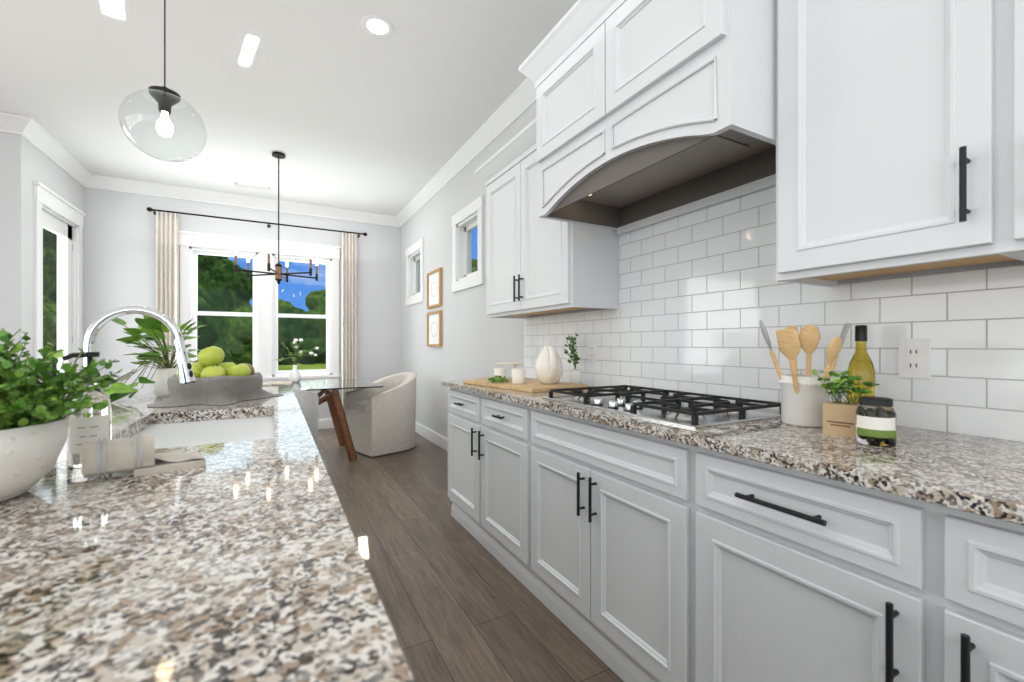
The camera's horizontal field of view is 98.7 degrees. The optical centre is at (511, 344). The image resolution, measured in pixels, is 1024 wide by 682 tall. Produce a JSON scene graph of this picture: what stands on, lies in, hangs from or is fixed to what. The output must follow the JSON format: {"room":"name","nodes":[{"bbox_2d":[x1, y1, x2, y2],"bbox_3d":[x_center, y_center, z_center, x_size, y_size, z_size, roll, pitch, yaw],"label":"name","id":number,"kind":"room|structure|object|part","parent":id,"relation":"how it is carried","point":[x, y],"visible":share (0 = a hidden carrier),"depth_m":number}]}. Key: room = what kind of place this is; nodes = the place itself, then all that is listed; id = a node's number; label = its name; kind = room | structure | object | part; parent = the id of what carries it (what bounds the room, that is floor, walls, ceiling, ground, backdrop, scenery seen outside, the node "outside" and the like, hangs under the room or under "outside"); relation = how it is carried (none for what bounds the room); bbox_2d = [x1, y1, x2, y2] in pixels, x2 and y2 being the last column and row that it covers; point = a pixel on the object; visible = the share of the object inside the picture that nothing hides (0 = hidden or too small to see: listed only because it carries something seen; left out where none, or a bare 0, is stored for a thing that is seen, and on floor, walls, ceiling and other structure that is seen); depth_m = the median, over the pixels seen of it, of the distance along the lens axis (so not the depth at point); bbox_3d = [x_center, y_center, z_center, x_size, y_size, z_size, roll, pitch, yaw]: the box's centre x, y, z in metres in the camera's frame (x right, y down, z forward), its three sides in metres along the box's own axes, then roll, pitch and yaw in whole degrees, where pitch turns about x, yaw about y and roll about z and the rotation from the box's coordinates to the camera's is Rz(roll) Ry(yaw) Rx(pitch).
{"room":"kitchen","nodes":[
{"label":"kitchen","id":0,"kind":"room"},
{"bbox_2d":[0,132,83,377],"bbox_3d":[-4.519,-0.365,4.269,0.150,3.050,1.390,0,0,-28],"label":"wall","id":1,"kind":"structure","parent":0,"point":[24,163],"depth_m":3.70},
{"bbox_2d":[0,112,39,140],"bbox_3d":[-6.314,-1.826,2.454,5.225,0.128,0.095,0,0,-28],"label":"crown molding","id":2,"kind":"structure","parent":1,"relation":"attached to","point":[25,126],"depth_m":3.66},
{"bbox_2d":[24,126,91,184],"bbox_3d":[-4.385,-1.826,4.279,0.095,0.128,1.260,0,0,-28],"label":"crown molding","id":3,"kind":"structure","parent":1,"relation":"attached to","point":[47,144],"depth_m":4.29},
{"bbox_2d":[33,181,85,387],"bbox_3d":[-4.530,-0.142,4.332,0.190,2.605,1.100,0,0,-28],"label":"door frame","id":4,"kind":"structure","parent":1,"relation":"attached to","point":[60,217],"depth_m":4.59},
{"bbox_2d":[84,187,400,418],"bbox_3d":[-3.329,-0.365,5.788,3.690,3.050,0.150,0,0,-28],"label":"wall","id":5,"kind":"structure","parent":0,"point":[119,249],"depth_m":5.37},
{"bbox_2d":[82,174,395,226],"bbox_3d":[-3.257,-1.826,5.687,3.420,0.128,0.095,0,0,-28],"label":"crown molding","id":6,"kind":"structure","parent":5,"relation":"attached to","point":[98,181],"depth_m":5.54},
{"bbox_2d":[146,207,366,237],"bbox_3d":[-3.163,-1.566,5.714,2.470,0.060,0.132,0,0,-28],"label":"curtain rod","id":7,"kind":"object","parent":5,"relation":"attached to","point":[149,209],"visible":0.98,"depth_m":5.58},
{"bbox_2d":[156,211,178,367],"bbox_3d":[-4.063,-0.207,5.183,0.213,2.694,0.092,0,0,-28],"label":"curtain","id":8,"kind":"object","parent":7,"relation":"hanging from","point":[167,264],"visible":0.48,"depth_m":5.18},
{"bbox_2d":[341,233,357,411],"bbox_3d":[-2.268,-0.207,6.153,0.213,2.694,0.093,0,0,-28],"label":"curtain","id":9,"kind":"object","parent":7,"relation":"hanging from","point":[349,366],"visible":0.79,"depth_m":6.14},
{"bbox_2d":[179,231,340,381],"bbox_3d":[-3.252,-0.412,5.804,1.850,1.925,0.195,0,0,-28],"label":"window","id":10,"kind":"structure","parent":5,"relation":"in","point":[265,314],"depth_m":5.75},
{"bbox_2d":[318,418,333,428],"bbox_3d":[-3.231,1.093,5.733,3.510,0.135,0.040,0,0,-28],"label":"baseboard","id":11,"kind":"structure","parent":5,"relation":"attached to","point":[322,423],"depth_m":6.09},
{"bbox_2d":[0,0,577,215],"bbox_3d":[-2.813,-1.950,-0.242,8.820,0.120,11.250,0,0,-28],"label":"ceiling","id":12,"kind":"structure","parent":0,"point":[335,103],"depth_m":3.18},
{"bbox_2d":[118,0,206,161],"bbox_3d":[-1.553,-1.360,1.968,0.310,1.059,0.310,0,0,-28],"label":"pendant light fixture","id":13,"kind":"object","parent":12,"relation":"hanging from","point":[165,121],"depth_m":1.95},
{"bbox_3d":[-1.553,-0.964,1.968,0.310,0.267,0.310,0,0,-28],"label":"pendant glass globe","id":14,"kind":"part","parent":13,"relation":"part of"},
{"bbox_2d":[235,183,269,191],"bbox_3d":[-3.097,-1.886,5.266,0.360,0.008,0.130,0,0,-28],"label":"ceiling vent","id":15,"kind":"object","parent":12,"relation":"in","point":[248,186],"visible":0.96,"depth_m":5.26},
{"bbox_2d":[234,152,317,283],"bbox_3d":[-2.310,-1.245,4.356,0.735,1.290,0.748,0,0,-28],"label":"chandelier","id":16,"kind":"object","parent":12,"relation":"hanging from","point":[278,273],"visible":1,"depth_m":4.33},
{"bbox_2d":[361,15,393,37],"bbox_3d":[-0.800,-1.888,2.614,0.190,0.004,0.190,0,0,-28],"label":"recessed light","id":17,"kind":"object","parent":12,"relation":"in","point":[375,26],"visible":1,"depth_m":2.61},
{"bbox_2d":[318,428,623,681],"bbox_3d":[-2.813,1.210,-0.242,8.820,0.100,11.250,0,0,-28],"label":"floor","id":18,"kind":"structure","parent":0,"point":[460,602],"depth_m":2.11},
{"bbox_2d":[0,386,414,681],"bbox_3d":[-0.735,0.703,0.370,1.159,0.915,4.550,0,0,-28],"label":"kitchen island","id":19,"kind":"object","parent":18,"relation":"on","point":[238,557],"visible":0.96,"depth_m":0.48},
{"bbox_2d":[0,328,122,501],"bbox_3d":[-0.869,0.098,0.665,0.403,0.294,0.409,0,0,-28],"label":"potted plant","id":20,"kind":"object","parent":19,"relation":"on","point":[34,421],"visible":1,"depth_m":0.69},
{"bbox_2d":[62,352,111,466],"bbox_3d":[-0.870,0.130,0.904,0.068,0.230,0.080,0,0,-28],"label":"soap dispenser","id":21,"kind":"object","parent":19,"relation":"on","point":[81,429],"visible":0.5,"depth_m":0.89},
{"bbox_2d":[100,369,136,389],"bbox_3d":[-1.574,0.165,1.553,0.438,0.160,0.261,0,0,-28],"label":"handle","id":22,"kind":"object","parent":19,"relation":"on","point":[128,373],"visible":0.08,"depth_m":1.54},
{"bbox_2d":[73,306,195,387],"bbox_3d":[-1.116,0.064,1.311,0.280,0.362,0.088,0,0,-28],"label":"faucet","id":23,"kind":"object","parent":19,"relation":"on","point":[185,372],"visible":0.67,"depth_m":1.33},
{"bbox_2d":[82,434,205,477],"bbox_3d":[-0.716,0.209,0.864,0.180,0.073,0.092,0,0,-41],"label":"rolled towel","id":24,"kind":"object","parent":19,"relation":"on","point":[138,456],"visible":0.98,"depth_m":0.82},
{"bbox_2d":[102,315,205,401],"bbox_3d":[-1.654,0.048,2.062,0.459,0.393,0.484,0,0,-28],"label":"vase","id":25,"kind":"object","parent":19,"relation":"on","point":[152,328],"visible":0.81,"depth_m":2.02},
{"bbox_2d":[147,346,282,406],"bbox_3d":[-1.294,0.124,1.960,0.495,0.242,0.433,0,0,-28],"label":"bowl","id":26,"kind":"object","parent":19,"relation":"on","point":[226,383],"visible":0.88,"depth_m":1.86},
{"bbox_2d":[293,389,318,448],"bbox_3d":[-1.893,0.733,3.501,0.642,0.824,0.700,0,0,-28],"label":"chair","id":27,"kind":"object","parent":18,"relation":"on","point":[307,401],"visible":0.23,"depth_m":3.42},
{"bbox_2d":[317,389,356,460],"bbox_3d":[-2.338,0.795,4.409,1.395,0.750,0.880,0,0,-28],"label":"table base","id":28,"kind":"object","parent":18,"relation":"on","point":[332,398],"visible":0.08,"depth_m":4.38},
{"bbox_2d":[263,378,382,390],"bbox_3d":[-2.338,0.414,4.409,1.820,0.012,1.120,0,0,-28],"label":"glass","id":29,"kind":"object","parent":28,"relation":"on","point":[308,385],"visible":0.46,"depth_m":4.52},
{"bbox_2d":[262,381,293,386],"bbox_3d":[-2.281,0.378,4.158,0.394,0.049,0.208,0,0,-28],"label":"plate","id":30,"kind":"object","parent":29,"relation":"on","point":[269,384],"visible":0.69,"depth_m":4.21},
{"bbox_2d":[276,338,318,382],"bbox_3d":[-2.341,0.169,4.769,0.462,0.478,0.317,0,0,-28],"label":"vase","id":31,"kind":"object","parent":29,"relation":"on","point":[295,376],"visible":1,"depth_m":4.74},
{"bbox_2d":[345,372,416,456],"bbox_3d":[-1.435,0.733,4.907,0.752,0.824,0.721,0,0,-28],"label":"slipcovered chair","id":32,"kind":"object","parent":18,"relation":"on","point":[381,420],"visible":0.94,"depth_m":4.71},
{"bbox_2d":[448,387,523,584],"bbox_3d":[0.090,0.718,2.656,0.627,0.884,1.094,0,0,-28],"label":"base cabinet","id":33,"kind":"object","parent":18,"relation":"on","point":[486,434],"depth_m":2.42},
{"bbox_2d":[524,405,679,681],"bbox_3d":[0.563,0.718,1.781,0.627,0.884,0.894,0,0,-28],"label":"base cabinet","id":34,"kind":"object","parent":18,"relation":"on","point":[624,555],"depth_m":1.56},
{"bbox_2d":[680,443,1023,681],"bbox_3d":[1.026,0.718,0.925,0.627,0.884,1.052,0,0,-28],"label":"base cabinet","id":35,"kind":"object","parent":18,"relation":"on","point":[787,575],"depth_m":0.93},
{"bbox_2d":[441,378,1023,525],"bbox_3d":[0.845,0.260,1.230,0.656,0.030,4.360,0,0,-28],"label":"countertop","id":36,"kind":"structure","parent":35,"relation":"on","point":[982,476],"depth_m":0.99},
{"bbox_2d":[463,377,586,392],"bbox_3d":[0.030,0.234,2.670,0.400,0.022,0.790,0,0,-36],"label":"cutting board","id":37,"kind":"object","parent":36,"relation":"on","point":[532,385],"visible":0.67,"depth_m":2.47},
{"bbox_2d":[488,375,508,382],"bbox_3d":[-0.088,0.200,2.617,0.139,0.050,0.160,0,0,-28],"label":"herbs","id":38,"kind":"object","parent":37,"relation":"on","point":[496,378],"visible":1,"depth_m":2.59},
{"bbox_2d":[494,368,505,377],"bbox_3d":[-0.074,0.185,2.761,0.076,0.075,0.076,0,0,-28],"label":"cup","id":39,"kind":"object","parent":37,"relation":"on","point":[501,372],"visible":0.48,"depth_m":2.73},
{"bbox_2d":[496,362,523,367],"bbox_3d":[-0.013,0.169,2.906,0.183,0.108,0.180,0,0,-28],"label":"tray","id":40,"kind":"object","parent":37,"relation":"on","point":[513,364],"visible":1,"depth_m":2.85},
{"bbox_2d":[512,368,524,383],"bbox_3d":[0.036,0.180,2.544,0.076,0.085,0.076,0,0,-28],"label":"cup","id":41,"kind":"object","parent":37,"relation":"on","point":[518,375],"visible":0.98,"depth_m":2.51},
{"bbox_2d":[535,346,562,383],"bbox_3d":[0.221,0.115,2.507,0.160,0.216,0.200,0,0,-28],"label":"vase","id":42,"kind":"object","parent":37,"relation":"on","point":[548,367],"visible":1,"depth_m":2.46},
{"bbox_2d":[564,334,581,383],"bbox_3d":[0.354,0.085,2.645,0.103,0.321,0.164,0,0,-28],"label":"potted plant","id":43,"kind":"object","parent":36,"relation":"on","point":[575,376],"visible":0.88,"depth_m":2.60},
{"bbox_2d":[541,385,780,428],"bbox_3d":[0.559,0.224,1.768,0.515,0.042,0.840,0,0,-28],"label":"gas cooktop","id":44,"kind":"object","parent":36,"relation":"in","point":[678,408],"visible":1,"depth_m":1.59},
{"bbox_2d":[759,320,849,427],"bbox_3d":[0.880,0.082,1.348,0.229,0.327,0.210,0,0,-28],"label":"utensil crock","id":45,"kind":"object","parent":36,"relation":"on","point":[804,397],"visible":0.88,"depth_m":1.31},
{"bbox_2d":[812,369,879,437],"bbox_3d":[0.900,0.157,1.196,0.135,0.176,0.162,0,0,-28],"label":"potted plant","id":46,"kind":"object","parent":36,"relation":"on","point":[839,418],"visible":1,"depth_m":1.18},
{"bbox_2d":[847,325,874,402],"bbox_3d":[1.034,0.093,1.304,0.066,0.303,0.066,0,0,-28],"label":"olive oil bottle","id":47,"kind":"object","parent":36,"relation":"on","point":[861,364],"visible":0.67,"depth_m":1.29},
{"bbox_2d":[856,396,895,446],"bbox_3d":[0.900,0.188,1.089,0.078,0.114,0.078,0,0,-28],"label":"jar","id":48,"kind":"object","parent":36,"relation":"on","point":[875,421],"visible":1,"depth_m":1.06},
{"bbox_2d":[401,102,1023,441],"bbox_3d":[1.000,-0.365,1.820,0.150,3.050,11.250,0,0,-28],"label":"wall","id":49,"kind":"structure","parent":0,"point":[477,342],"depth_m":4.68},
{"bbox_2d":[406,238,423,305],"bbox_3d":[-1.248,-0.950,5.953,0.174,0.800,0.800,0,0,-28],"label":"window","id":50,"kind":"structure","parent":49,"relation":"in","point":[414,273],"depth_m":6.13},
{"bbox_2d":[415,422,447,451],"bbox_3d":[-0.797,1.093,4.969,0.016,0.135,3.700,0,0,-28],"label":"baseboard","id":51,"kind":"structure","parent":49,"relation":"attached to","point":[436,438],"depth_m":5.22},
{"bbox_2d":[427,310,441,346],"bbox_3d":[-0.914,-0.185,5.167,0.030,0.410,0.480,0,0,-28],"label":"framed picture","id":52,"kind":"object","parent":49,"relation":"attached to","point":[434,328],"visible":1,"depth_m":5.14},
{"bbox_2d":[427,268,441,308],"bbox_3d":[-0.914,-0.655,5.167,0.030,0.430,0.480,0,0,-28],"label":"framed picture","id":53,"kind":"object","parent":49,"relation":"attached to","point":[434,288],"visible":1,"depth_m":5.16},
{"bbox_2d":[396,77,535,226],"bbox_3d":[0.928,-1.826,1.696,0.095,0.128,11.100,0,0,-28],"label":"crown molding","id":54,"kind":"structure","parent":49,"relation":"attached to","point":[514,107],"depth_m":3.99},
{"bbox_2d":[452,195,483,292],"bbox_3d":[-0.378,-0.950,4.343,0.174,0.800,0.760,0,0,-28],"label":"window","id":55,"kind":"structure","parent":49,"relation":"in","point":[467,219],"depth_m":4.46},
{"bbox_2d":[483,128,622,318],"bbox_3d":[0.194,-0.738,2.777,0.329,1.044,1.020,0,0,-28],"label":"upper cabinet","id":56,"kind":"object","parent":49,"relation":"attached to","point":[552,241],"depth_m":2.45},
{"bbox_2d":[531,0,766,187],"bbox_3d":[0.592,-1.124,1.821,0.539,0.510,1.008,0,0,-28],"label":"range hood","id":57,"kind":"object","parent":49,"relation":"attached to","point":[627,91],"depth_m":1.56},
{"bbox_2d":[524,185,1023,441],"bbox_3d":[1.135,-0.273,1.398,0.010,1.035,4.380,0,0,-28],"label":"tile backsplash","id":58,"kind":"structure","parent":49,"relation":"attached to","point":[702,292],"depth_m":1.70},
{"bbox_2d":[588,342,596,361],"bbox_3d":[0.474,0.040,2.598,0.010,0.116,0.072,0,0,-28],"label":"electrical outlet","id":59,"kind":"object","parent":58,"relation":"attached to","point":[592,351],"visible":1,"depth_m":2.59},
{"bbox_2d":[899,339,930,378],"bbox_3d":[1.181,0.040,1.292,0.010,0.116,0.072,0,0,-28],"label":"electrical outlet","id":60,"kind":"object","parent":58,"relation":"attached to","point":[914,358],"visible":1,"depth_m":1.29},
{"bbox_2d":[763,0,1023,286],"bbox_3d":[1.046,-0.818,1.202,0.329,1.204,0.480,0,0,-28],"label":"upper cabinet","id":61,"kind":"object","parent":49,"relation":"attached to","point":[869,138],"depth_m":1.12},
{"bbox_2d":[987,0,1023,259],"bbox_3d":[1.288,-0.818,0.753,0.329,1.204,0.540,0,0,-28],"label":"upper cabinet","id":62,"kind":"object","parent":49,"relation":"attached to","point":[1005,18],"depth_m":0.92},
{"label":"outside","id":63,"kind":"structure","parent":0,"visible":0},
{"bbox_2d":[43,228,477,385],"bbox_3d":[-37.101,-4.852,68.617,300.000,15.150,163.990,0,0,-28],"label":"trees","id":64,"kind":"object","parent":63,"point":[207,285],"depth_m":40.15}
]}

